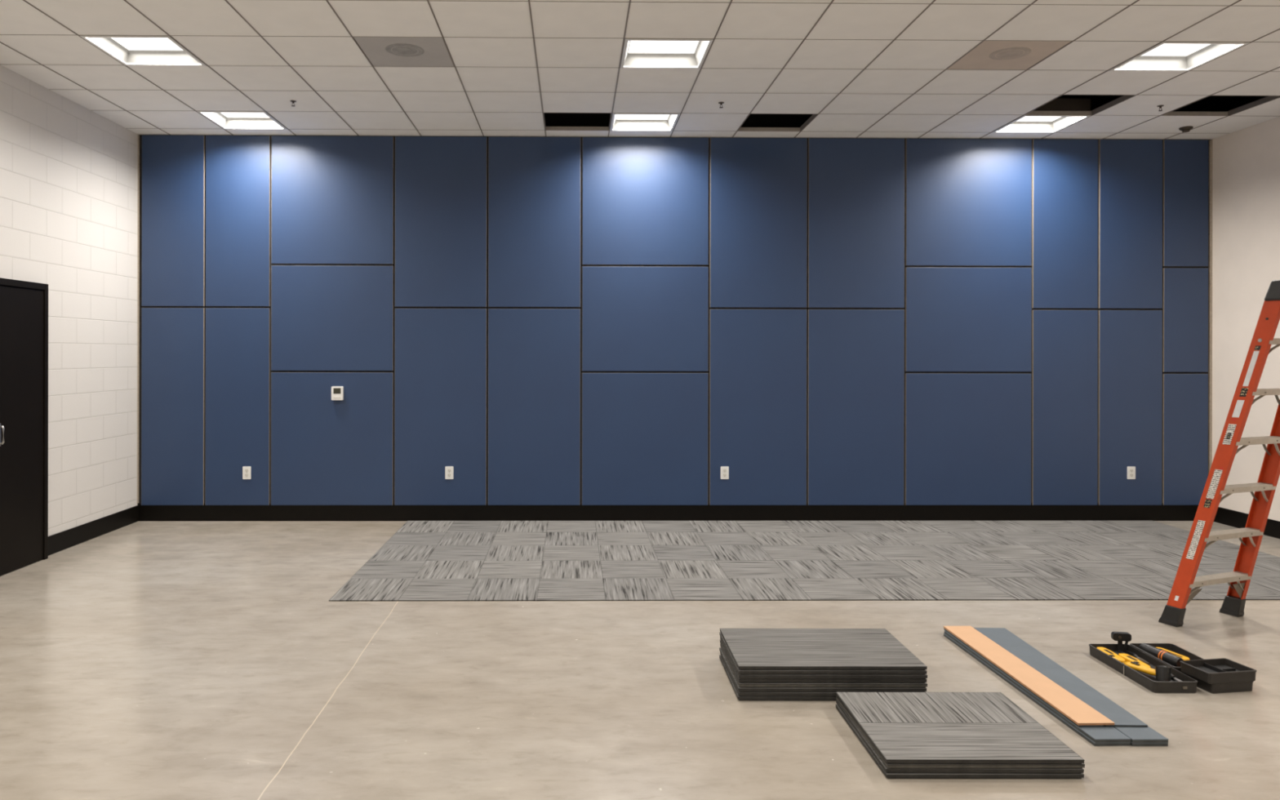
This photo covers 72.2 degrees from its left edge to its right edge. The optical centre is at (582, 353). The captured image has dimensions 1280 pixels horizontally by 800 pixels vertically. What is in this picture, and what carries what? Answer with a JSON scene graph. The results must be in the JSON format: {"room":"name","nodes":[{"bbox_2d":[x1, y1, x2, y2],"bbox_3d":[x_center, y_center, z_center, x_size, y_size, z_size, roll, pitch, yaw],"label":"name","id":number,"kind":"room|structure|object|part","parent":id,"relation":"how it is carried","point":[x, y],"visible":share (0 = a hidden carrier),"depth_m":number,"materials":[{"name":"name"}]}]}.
{"room":"room under renovation","nodes":[
{"label":"room under renovation","id":0,"kind":"room"},
{"bbox_2d":[0,64,138,536],"bbox_3d":[-4.367,-0.704,2.547,0.200,4.667,12.389,0,0,-1],"label":"wall","id":1,"kind":"structure","parent":0,"point":[68,172],"depth_m":7.50,"materials":[{"name":"white brick"}]},
{"bbox_2d":[0,277,48,575],"bbox_3d":[-4.261,0.537,6.314,0.099,2.185,1.320,0,0,-1],"label":"door","id":2,"kind":"structure","parent":1,"relation":"in","point":[24,304],"depth_m":6.66,"materials":[{"name":"black paint"}]},
{"bbox_3d":[-4.234,0.592,6.377,0.042,0.139,0.014,0,0,-1],"label":"handle","id":3,"kind":"part","parent":2,"relation":"part of","materials":[{"name":"metal"}]},
{"bbox_2d":[48,505,138,555],"bbox_3d":[-4.266,1.552,2.542,0.010,0.155,11.977,0,0,-1],"label":"baseboard","id":4,"kind":"structure","parent":1,"relation":"attached to","point":[62,540],"depth_m":7.69,"materials":[{"name":"black rubber"}]},
{"bbox_2d":[137,135,140,503],"bbox_3d":[-4.327,-0.337,8.530,0.011,3.582,0.021,0,0,-1],"label":"trim","id":5,"kind":"structure","parent":1,"relation":"attached to","point":[139,136],"depth_m":8.52,"materials":[{"name":"black metal"}]},
{"bbox_2d":[0,520,1279,799],"bbox_3d":[1.001,1.689,2.606,10.946,0.100,12.389,0,0,-1],"label":"floor","id":6,"kind":"structure","parent":0,"point":[140,660],"depth_m":4.23,"materials":[{"name":"concrete"}]},
{"bbox_2d":[328,520,1279,601],"bbox_3d":[1.964,1.636,7.198,7.312,0.008,2.752,0,0,-1],"label":"carpet","id":7,"kind":"object","parent":6,"relation":"on","point":[423,560],"visible":1,"depth_m":6.90,"materials":[{"name":"grey carpet"}]},
{"bbox_2d":[719,628,927,700],"bbox_3d":[1.180,1.556,4.415,0.895,0.165,0.581,0,0,0],"label":"carpet tile stack","id":8,"kind":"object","parent":6,"relation":"on","point":[751,649],"depth_m":4.18,"materials":[{"name":"grey carpet"}]},
{"bbox_2d":[835,692,1084,778],"bbox_3d":[1.552,1.600,3.710,0.768,0.078,0.682,0,0,0],"label":"carpet tile stack","id":9,"kind":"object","parent":6,"relation":"on","point":[904,727],"depth_m":3.57,"materials":[{"name":"grey carpet"}]},
{"bbox_2d":[943,633,1130,746],"bbox_3d":[2.197,1.633,4.382,0.154,0.015,1.437,0,0,-2],"label":"plank","id":10,"kind":"object","parent":6,"relation":"on","point":[1114,744],"visible":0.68,"depth_m":4.07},
{"bbox_2d":[944,630,1130,742],"bbox_3d":[2.199,1.618,4.381,0.152,0.015,1.438,0,0,-2],"label":"plank","id":11,"kind":"object","parent":10,"relation":"on","point":[1104,734],"visible":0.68,"depth_m":3.76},
{"bbox_2d":[943,627,1103,727],"bbox_3d":[2.178,1.605,4.446,0.108,0.009,1.338,0,0,-1],"label":"plank","id":12,"kind":"object","parent":11,"relation":"on","point":[1079,726],"visible":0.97,"depth_m":4.20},
{"bbox_2d":[943,626,1115,724],"bbox_3d":[2.201,1.595,4.447,0.160,0.010,1.346,0,0,-1],"label":"plank","id":13,"kind":"object","parent":12,"relation":"on","point":[1072,707],"visible":1,"depth_m":4.29,"materials":[{"name":"brown wood"}]},
{"bbox_2d":[1088,644,1197,693],"bbox_3d":[2.872,1.614,4.512,0.224,0.057,0.562,0,0,0],"label":"tray","id":14,"kind":"object","parent":6,"relation":"on","point":[1188,685],"visible":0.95,"depth_m":4.41,"materials":[{"name":"grey plastic"}]},
{"bbox_2d":[1096,647,1124,663],"bbox_3d":[2.812,1.604,4.647,0.058,0.028,0.235,0,0,0],"label":"utility knife","id":15,"kind":"object","parent":14,"relation":"on","point":[1106,651],"visible":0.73,"depth_m":4.64,"materials":[{"name":"yellow plastic"}]},
{"bbox_2d":[1111,631,1131,652],"bbox_3d":[2.927,1.568,4.759,0.092,0.106,0.031,0,0,11],"label":"clamp","id":16,"kind":"object","parent":14,"relation":"on","point":[1126,637],"visible":0.99,"depth_m":4.75,"materials":[{"name":"black plastic"}]},
{"bbox_3d":[2.937,1.586,4.758,0.052,0.070,0.010,0,0,11],"label":"clamp arm","id":17,"kind":"part","parent":16,"relation":"part of","materials":[{"name":"black plastic"}]},
{"bbox_2d":[1117,649,1149,665],"bbox_3d":[2.929,1.609,4.640,0.064,0.017,0.201,0,0,-4],"label":"pliers","id":18,"kind":"object","parent":14,"relation":"in","point":[1118,651],"visible":0.76,"depth_m":4.66,"materials":[{"name":"grey metal"}]},
{"bbox_3d":[2.946,1.610,4.683,0.025,0.015,0.119,0,0,2],"label":"handle","id":19,"kind":"part","parent":18,"relation":"part of","materials":[{"name":"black plastic"}]},
{"bbox_2d":[1118,653,1151,667],"bbox_3d":[2.875,1.604,4.548,0.058,0.028,0.235,0,0,-3],"label":"utility knife","id":20,"kind":"object","parent":14,"relation":"on","point":[1127,658],"visible":0.6,"depth_m":4.57,"materials":[{"name":"yellow plastic"}]},
{"bbox_2d":[1124,661,1171,681],"bbox_3d":[2.847,1.585,4.410,0.078,0.095,0.237,0,0,-18],"label":"mallet","id":21,"kind":"object","parent":14,"relation":"on","point":[1162,673],"visible":0.85,"depth_m":4.33,"materials":[{"name":"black plastic"}]},
{"bbox_3d":[2.837,1.596,4.422,0.046,0.044,0.207,0,0,-18],"label":"handle","id":22,"kind":"part","parent":21,"relation":"part of","materials":[{"name":"yellow plastic"}]},
{"bbox_2d":[1170,673,1182,681],"bbox_3d":[2.938,1.608,4.341,0.024,0.023,0.158,0,0,3],"label":"chisel","id":23,"kind":"object","parent":14,"relation":"in","point":[1172,676],"visible":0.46,"depth_m":4.34,"materials":[{"name":"silver metal"}]},
{"bbox_2d":[1130,742,1168,746],"bbox_3d":[2.361,1.634,4.381,0.152,0.015,1.438,0,0,-1],"label":"plank","id":24,"kind":"object","parent":6,"relation":"on","point":[1131,743],"visible":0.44,"depth_m":3.66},
{"bbox_2d":[1113,725,1168,742],"bbox_3d":[2.363,1.618,4.380,0.152,0.015,1.440,0,0,-1],"label":"plank","id":25,"kind":"object","parent":24,"relation":"on","point":[1136,735],"visible":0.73,"depth_m":3.70,"materials":[{"name":"grey laminate"}]},
{"bbox_2d":[973,627,1147,727],"bbox_3d":[2.363,1.606,4.449,0.180,0.009,1.341,0,0,1],"label":"plank","id":26,"kind":"object","parent":25,"relation":"on","point":[1002,637],"visible":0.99,"depth_m":4.34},
{"bbox_2d":[1129,643,1204,675],"bbox_3d":[3.111,1.614,4.616,0.242,0.057,0.374,0,0,0],"label":"tray","id":27,"kind":"object","parent":6,"relation":"on","point":[1172,647],"visible":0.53,"depth_m":4.72,"materials":[{"name":"grey plastic"}]},
{"bbox_2d":[1138,643,1183,666],"bbox_3d":[3.051,1.590,4.620,0.061,0.060,0.244,0,0,-10],"label":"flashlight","id":28,"kind":"object","parent":27,"relation":"in","point":[1171,659],"visible":0.72,"depth_m":4.58,"materials":[{"name":"black plastic"}]},
{"bbox_2d":[1156,647,1189,660],"bbox_3d":[3.139,1.604,4.670,0.072,0.024,0.196,0,0,-15],"label":"saw","id":29,"kind":"object","parent":27,"relation":"on","point":[1184,658],"visible":0.4,"depth_m":4.64,"materials":[{"name":"yellow plastic"}]},
{"bbox_2d":[1158,280,1279,626],"bbox_3d":[4.045,0.617,4.904,0.620,2.055,1.242,0,0,-22],"label":"step ladder","id":30,"kind":"object","parent":6,"relation":"on","point":[1181,593],"visible":1,"depth_m":5.19,"materials":[{"name":"orange plastic"}]},
{"bbox_3d":[4.154,0.629,5.262,0.050,1.880,0.607,0,0,-11],"label":"rail","id":31,"kind":"part","parent":30,"relation":"part of","materials":[{"name":"orange plastic"}]},
{"bbox_2d":[1186,674,1253,693],"bbox_3d":[3.143,1.617,4.322,0.238,0.051,0.161,0,0,-9],"label":"tray","id":32,"kind":"object","parent":6,"relation":"on","point":[1228,687],"visible":0.57,"depth_m":4.25,"materials":[{"name":"grey plastic"}]},
{"bbox_2d":[1179,657,1256,684],"bbox_3d":[3.135,1.565,4.322,0.271,0.053,0.181,0,0,-9],"label":"tray","id":33,"kind":"object","parent":32,"relation":"on","point":[1222,670],"visible":1,"depth_m":4.31,"materials":[{"name":"grey plastic"}]},
{"bbox_2d":[0,0,1279,139],"bbox_3d":[1.008,-2.146,2.609,10.543,0.044,11.995,0,0,-1],"label":"ceiling","id":34,"kind":"structure","parent":0,"point":[861,68],"depth_m":6.47,"materials":[{"name":"white tile"}]},
{"bbox_2d":[80,35,206,66],"bbox_3d":[-3.077,-2.207,6.172,0.596,0.155,0.596,0,0,-1],"label":"recessed light","id":35,"kind":"object","parent":34,"relation":"in","point":[163,51],"visible":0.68,"depth_m":6.35,"materials":[{"name":"white metal"}]},
{"bbox_2d":[111,37,182,50],"bbox_3d":[-3.077,-2.220,6.172,0.486,0.008,0.486,0,0,-1],"label":"diffuser","id":36,"kind":"object","parent":35,"relation":"attached to","point":[121,43],"depth_m":6.27,"materials":[{"name":"white plastic"}]},
{"bbox_2d":[196,111,286,128],"bbox_3d":[-3.097,-2.207,8.001,0.596,0.155,0.596,0,0,-1],"label":"recessed light","id":37,"kind":"object","parent":34,"relation":"in","point":[224,119],"visible":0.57,"depth_m":8.24,"materials":[{"name":"white metal"}]},
{"bbox_2d":[221,112,269,117],"bbox_3d":[-3.097,-2.220,8.001,0.486,0.008,0.486,0,0,-1],"label":"diffuser","id":38,"kind":"object","parent":37,"relation":"attached to","point":[223,114],"depth_m":8.14,"materials":[{"name":"white plastic"}]},
{"bbox_2d":[353,36,453,66],"bbox_3d":[-1.248,-2.134,6.192,0.596,0.013,0.596,0,0,-1],"label":"ceiling vent","id":39,"kind":"object","parent":34,"relation":"in","point":[380,51],"visible":1,"depth_m":6.17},
{"bbox_2d":[609,113,679,131],"bbox_3d":[0.560,-2.200,8.041,0.596,0.155,0.596,0,0,-1],"label":"recessed light","id":40,"kind":"object","parent":34,"relation":"in","point":[620,122],"visible":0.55,"depth_m":8.29,"materials":[{"name":"white plastic"}]},
{"bbox_2d":[616,114,669,119],"bbox_3d":[0.561,-2.214,8.041,0.486,0.008,0.486,0,0,-1],"label":"diffuser","id":41,"kind":"object","parent":40,"relation":"attached to","point":[619,117],"depth_m":8.19,"materials":[{"name":"white plastic"}]},
{"bbox_2d":[620,38,713,68],"bbox_3d":[0.581,-2.200,6.212,0.596,0.155,0.596,0,0,-1],"label":"recessed light","id":42,"kind":"object","parent":34,"relation":"in","point":[637,53],"visible":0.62,"depth_m":6.42,"materials":[{"name":"white metal"}]},
{"bbox_2d":[628,40,698,53],"bbox_3d":[0.581,-2.214,6.212,0.486,0.008,0.486,0,0,-1],"label":"diffuser","id":43,"kind":"object","parent":42,"relation":"attached to","point":[634,46],"depth_m":6.31,"materials":[{"name":"white plastic"}]},
{"bbox_2d":[947,40,1070,69],"bbox_3d":[3.019,-2.126,6.239,0.596,0.013,0.596,0,0,-1],"label":"ceiling vent","id":44,"kind":"object","parent":34,"relation":"in","point":[988,55],"visible":1,"depth_m":6.21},
{"bbox_2d":[992,98,1090,133],"bbox_3d":[4.218,-2.194,8.081,0.596,0.155,0.596,0,0,-1],"label":"recessed light","id":45,"kind":"object","parent":34,"relation":"in","point":[1025,123],"visible":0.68,"depth_m":8.15,"materials":[{"name":"white metal"}]},
{"bbox_2d":[1016,116,1060,121],"bbox_3d":[4.218,-2.207,8.081,0.486,0.008,0.486,0,0,-1],"label":"diffuser","id":46,"kind":"object","parent":45,"relation":"attached to","point":[1025,118],"depth_m":8.23,"materials":[{"name":"white plastic"}]},
{"bbox_3d":[4.218,-2.121,8.081,0.596,0.010,0.596,0,0,-1],"label":"frame","id":47,"kind":"part","parent":45,"relation":"part of","materials":[{"name":"white metal"}]},
{"bbox_2d":[1109,41,1249,71],"bbox_3d":[4.238,-2.194,6.252,0.596,0.155,0.596,0,0,-1],"label":"recessed light","id":48,"kind":"object","parent":34,"relation":"in","point":[1166,55],"visible":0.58,"depth_m":6.42,"materials":[{"name":"white metal"}]},
{"bbox_2d":[1142,43,1209,56],"bbox_3d":[4.238,-2.207,6.252,0.486,0.008,0.486,0,0,-1],"label":"diffuser","id":49,"kind":"object","parent":48,"relation":"attached to","point":[1164,50],"depth_m":6.36,"materials":[{"name":"white plastic"}]},
{"bbox_2d":[1178,125,1193,132],"bbox_3d":[5.647,-2.097,8.196,0.110,0.045,0.110,0,0,-1],"label":"smoke detector","id":50,"kind":"object","parent":34,"relation":"attached to","point":[1184,129],"visible":1,"depth_m":8.17,"materials":[{"name":"plastic"}]},
{"bbox_2d":[1210,95,1269,111],"bbox_3d":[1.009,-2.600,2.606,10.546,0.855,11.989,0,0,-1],"label":"ceiling opening","id":51,"kind":"object","parent":34,"relation":"in","point":[1218,103],"depth_m":8.40,"materials":[{"name":"metal"}]},
{"bbox_2d":[138,94,1211,502],"bbox_3d":[0.939,-0.695,8.700,10.546,4.667,0.200,0,0,-1],"label":"wall","id":52,"kind":"structure","parent":0,"point":[552,119],"depth_m":8.60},
{"bbox_2d":[141,307,204,505],"bbox_3d":[-3.994,0.512,8.533,0.603,1.921,0.023,0,0,-1],"label":"wall panel","id":53,"kind":"object","parent":52,"relation":"attached to","point":[173,339],"visible":1,"depth_m":8.52,"materials":[{"name":"blue fabric"}]},
{"bbox_2d":[141,134,204,306],"bbox_3d":[-3.991,-1.297,8.533,0.603,1.664,0.024,0,0,-1],"label":"wall panel","id":54,"kind":"object","parent":52,"relation":"attached to","point":[173,235],"visible":1,"depth_m":8.52,"materials":[{"name":"blue fabric"}]},
{"bbox_2d":[204,307,270,505],"bbox_3d":[-3.365,0.514,8.540,0.622,1.921,0.023,0,0,-1],"label":"wall panel","id":55,"kind":"object","parent":52,"relation":"attached to","point":[237,428],"visible":1,"depth_m":8.53,"materials":[{"name":"blue fabric"}]},
{"bbox_2d":[242,466,251,479],"bbox_3d":[-3.271,1.158,8.524,0.080,0.124,0.010,0,0,-1],"label":"wall outlet","id":56,"kind":"object","parent":55,"relation":"attached to","point":[246,470],"visible":1,"depth_m":8.52,"materials":[{"name":"white plastic"}]},
{"bbox_2d":[205,135,270,306],"bbox_3d":[-3.362,-1.296,8.540,0.622,1.664,0.024,0,0,-1],"label":"wall panel","id":57,"kind":"object","parent":52,"relation":"attached to","point":[237,167],"visible":1,"depth_m":8.53,"materials":[{"name":"blue fabric"}]},
{"bbox_2d":[271,372,393,505],"bbox_3d":[-2.446,0.828,8.550,1.185,1.296,0.023,0,0,-1],"label":"wall panel","id":58,"kind":"object","parent":52,"relation":"attached to","point":[325,451],"visible":1,"depth_m":8.54,"materials":[{"name":"blue fabric"}]},
{"bbox_2d":[331,386,343,399],"bbox_3d":[-2.385,0.383,8.520,0.114,0.134,0.040,0,0,-1],"label":"thermostat","id":59,"kind":"object","parent":58,"relation":"attached to","point":[337,392],"visible":1,"depth_m":8.50,"materials":[{"name":"beige plastic"}]},
{"bbox_2d":[271,265,393,370],"bbox_3d":[-2.444,-0.349,8.550,1.185,1.025,0.023,0,0,-1],"label":"wall panel","id":60,"kind":"object","parent":52,"relation":"attached to","point":[324,317],"visible":1,"depth_m":8.54,"materials":[{"name":"blue fabric"}]},
{"bbox_2d":[271,135,393,264],"bbox_3d":[-2.442,-1.502,8.550,1.185,1.248,0.024,0,0,-1],"label":"wall panel","id":61,"kind":"object","parent":52,"relation":"attached to","point":[332,197],"visible":1,"depth_m":8.54,"materials":[{"name":"blue fabric"}]},
{"bbox_2d":[394,308,486,505],"bbox_3d":[-1.389,0.517,8.562,0.893,1.921,0.023,0,0,-1],"label":"wall panel","id":62,"kind":"object","parent":52,"relation":"attached to","point":[440,406],"visible":1,"depth_m":8.55,"materials":[{"name":"blue fabric"}]},
{"bbox_2d":[444,466,453,479],"bbox_3d":[-1.302,1.161,8.546,0.080,0.124,0.010,0,0,-1],"label":"wall outlet","id":63,"kind":"object","parent":62,"relation":"attached to","point":[448,469],"visible":1,"depth_m":8.54,"materials":[{"name":"white plastic"}]},
{"bbox_2d":[395,136,487,306],"bbox_3d":[-1.386,-1.292,8.561,0.893,1.664,0.024,0,0,-1],"label":"wall panel","id":64,"kind":"object","parent":52,"relation":"attached to","point":[441,181],"visible":1,"depth_m":8.55,"materials":[{"name":"blue fabric"}]},
{"bbox_2d":[488,308,580,505],"bbox_3d":[-0.475,0.519,8.572,0.902,1.921,0.023,0,0,-1],"label":"wall panel","id":65,"kind":"object","parent":52,"relation":"attached to","point":[534,354],"visible":1,"depth_m":8.56,"materials":[{"name":"blue fabric"}]},
{"bbox_2d":[488,136,580,306],"bbox_3d":[-0.472,-1.291,8.571,0.902,1.664,0.024,0,0,-1],"label":"wall panel","id":66,"kind":"object","parent":52,"relation":"attached to","point":[534,183],"visible":1,"depth_m":8.56,"materials":[{"name":"blue fabric"}]},
{"bbox_2d":[582,373,708,505],"bbox_3d":[0.611,0.833,8.583,1.237,1.296,0.024,0,0,-1],"label":"wall panel","id":67,"kind":"object","parent":52,"relation":"attached to","point":[645,435],"visible":1,"depth_m":8.57,"materials":[{"name":"blue fabric"}]},
{"bbox_2d":[582,266,708,371],"bbox_3d":[0.613,-0.344,8.584,1.237,1.025,0.023,0,0,-1],"label":"wall panel","id":68,"kind":"object","parent":52,"relation":"attached to","point":[635,318],"visible":1,"depth_m":8.57,"materials":[{"name":"blue fabric"}]},
{"bbox_2d":[582,137,708,265],"bbox_3d":[0.615,-1.497,8.584,1.237,1.248,0.022,0,0,-1],"label":"wall panel","id":69,"kind":"object","parent":52,"relation":"attached to","point":[645,200],"visible":1,"depth_m":8.57,"materials":[{"name":"blue fabric"}]},
{"bbox_2d":[137,502,1198,520],"bbox_3d":[0.936,1.551,8.594,10.546,0.175,0.012,0,0,-1],"label":"baseboard","id":70,"kind":"structure","parent":52,"relation":"attached to","point":[146,513],"depth_m":8.59,"materials":[{"name":"black rubber"}]},
{"bbox_2d":[709,309,806,505],"bbox_3d":[1.722,0.523,8.596,0.950,1.921,0.024,0,0,-1],"label":"wall panel","id":71,"kind":"object","parent":52,"relation":"attached to","point":[757,357],"visible":1,"depth_m":8.58,"materials":[{"name":"blue fabric"}]},
{"bbox_2d":[720,466,728,479],"bbox_3d":[1.390,1.165,8.576,0.080,0.124,0.010,0,0,-1],"label":"wall outlet","id":72,"kind":"object","parent":71,"relation":"attached to","point":[724,469],"visible":1,"depth_m":8.57,"materials":[{"name":"white plastic"}]},
{"bbox_2d":[709,137,807,307],"bbox_3d":[1.725,-1.287,8.596,0.950,1.664,0.024,0,0,-1],"label":"wall panel","id":73,"kind":"object","parent":52,"relation":"attached to","point":[758,186],"visible":1,"depth_m":8.58,"materials":[{"name":"blue fabric"}]},
{"bbox_2d":[807,309,904,505],"bbox_3d":[2.686,0.524,8.607,0.944,1.921,0.023,0,0,-1],"label":"wall panel","id":74,"kind":"object","parent":52,"relation":"attached to","point":[855,400],"visible":1,"depth_m":8.60,"materials":[{"name":"blue fabric"}]},
{"bbox_2d":[808,137,904,307],"bbox_3d":[2.689,-1.285,8.607,0.944,1.664,0.022,0,0,-1],"label":"wall panel","id":75,"kind":"object","parent":52,"relation":"attached to","point":[856,186],"visible":1,"depth_m":8.60,"materials":[{"name":"blue fabric"}]},
{"bbox_2d":[905,373,1031,505],"bbox_3d":[3.794,0.839,8.619,1.240,1.296,0.023,0,0,-1],"label":"wall panel","id":76,"kind":"object","parent":52,"relation":"attached to","point":[968,435],"visible":1,"depth_m":8.61,"materials":[{"name":"blue fabric"}]},
{"bbox_2d":[905,266,1031,371],"bbox_3d":[3.796,-0.338,8.619,1.240,1.025,0.023,0,0,-1],"label":"wall panel","id":77,"kind":"object","parent":52,"relation":"attached to","point":[957,319],"visible":1,"depth_m":8.61,"materials":[{"name":"blue fabric"}]},
{"bbox_2d":[905,138,1031,266],"bbox_3d":[3.798,-1.491,8.619,1.240,1.248,0.022,0,0,-1],"label":"wall panel","id":78,"kind":"object","parent":52,"relation":"attached to","point":[968,202],"visible":1,"depth_m":8.61,"materials":[{"name":"blue fabric"}]},
{"bbox_2d":[1031,310,1097,505],"bbox_3d":[4.752,0.528,8.629,0.641,1.921,0.024,0,0,-1],"label":"wall panel","id":79,"kind":"object","parent":52,"relation":"attached to","point":[1064,343],"visible":1,"depth_m":8.62,"materials":[{"name":"blue fabric"}]},
{"bbox_2d":[1031,138,1097,308],"bbox_3d":[4.755,-1.281,8.630,0.641,1.664,0.022,0,0,-1],"label":"wall panel","id":80,"kind":"object","parent":52,"relation":"attached to","point":[1064,238],"visible":1,"depth_m":8.62,"materials":[{"name":"blue fabric"}]},
{"bbox_2d":[1097,310,1162,505],"bbox_3d":[5.400,0.529,8.636,0.622,1.921,0.023,0,0,-1],"label":"wall panel","id":81,"kind":"object","parent":52,"relation":"attached to","point":[1130,342],"visible":1,"depth_m":8.63,"materials":[{"name":"blue fabric"}]},
{"bbox_2d":[1127,466,1135,479],"bbox_3d":[5.401,1.171,8.620,0.080,0.124,0.010,0,0,-1],"label":"wall outlet","id":82,"kind":"object","parent":81,"relation":"attached to","point":[1131,470],"visible":1,"depth_m":8.62,"materials":[{"name":"white plastic"}]},
{"bbox_2d":[1097,139,1162,308],"bbox_3d":[5.403,-1.280,8.636,0.622,1.664,0.024,0,0,-1],"label":"wall panel","id":83,"kind":"object","parent":52,"relation":"attached to","point":[1131,171],"visible":1,"depth_m":8.62,"materials":[{"name":"blue fabric"}]},
{"bbox_2d":[1162,373,1208,505],"bbox_3d":[5.947,0.843,8.642,0.440,1.296,0.024,0,0,-1],"label":"wall panel","id":84,"kind":"object","parent":52,"relation":"attached to","point":[1184,396],"visible":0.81,"depth_m":8.63,"materials":[{"name":"blue fabric"}]},
{"bbox_2d":[1162,267,1208,372],"bbox_3d":[5.949,-0.334,8.642,0.440,1.025,0.023,0,0,-1],"label":"wall panel","id":85,"kind":"object","parent":52,"relation":"attached to","point":[1184,290],"visible":1,"depth_m":8.63,"materials":[{"name":"blue fabric"}]},
{"bbox_2d":[1162,139,1208,266],"bbox_3d":[5.951,-1.487,8.643,0.440,1.248,0.022,0,0,-1],"label":"wall panel","id":86,"kind":"object","parent":52,"relation":"attached to","point":[1184,162],"visible":1,"depth_m":8.63,"materials":[{"name":"blue fabric"}]},
{"bbox_2d":[1208,140,1212,474],"bbox_3d":[6.198,-0.318,8.648,0.025,3.582,0.017,0,0,-1],"label":"trim","id":87,"kind":"structure","parent":52,"relation":"attached to","point":[1210,227],"depth_m":8.64,"materials":[{"name":"black metal"}]},
{"bbox_2d":[1211,116,1279,521],"bbox_3d":[6.378,-0.685,2.665,0.200,4.667,12.389,0,0,-1],"label":"wall","id":88,"kind":"structure","parent":0,"point":[1246,162],"depth_m":8.23,"materials":[{"name":"paint"}]},
{"bbox_2d":[1213,506,1279,538],"bbox_3d":[6.269,1.571,2.658,0.010,0.155,11.977,0,0,-1],"label":"baseboard","id":89,"kind":"structure","parent":88,"relation":"attached to","point":[1223,516],"depth_m":8.28,"materials":[{"name":"black rubber"}]}
]}

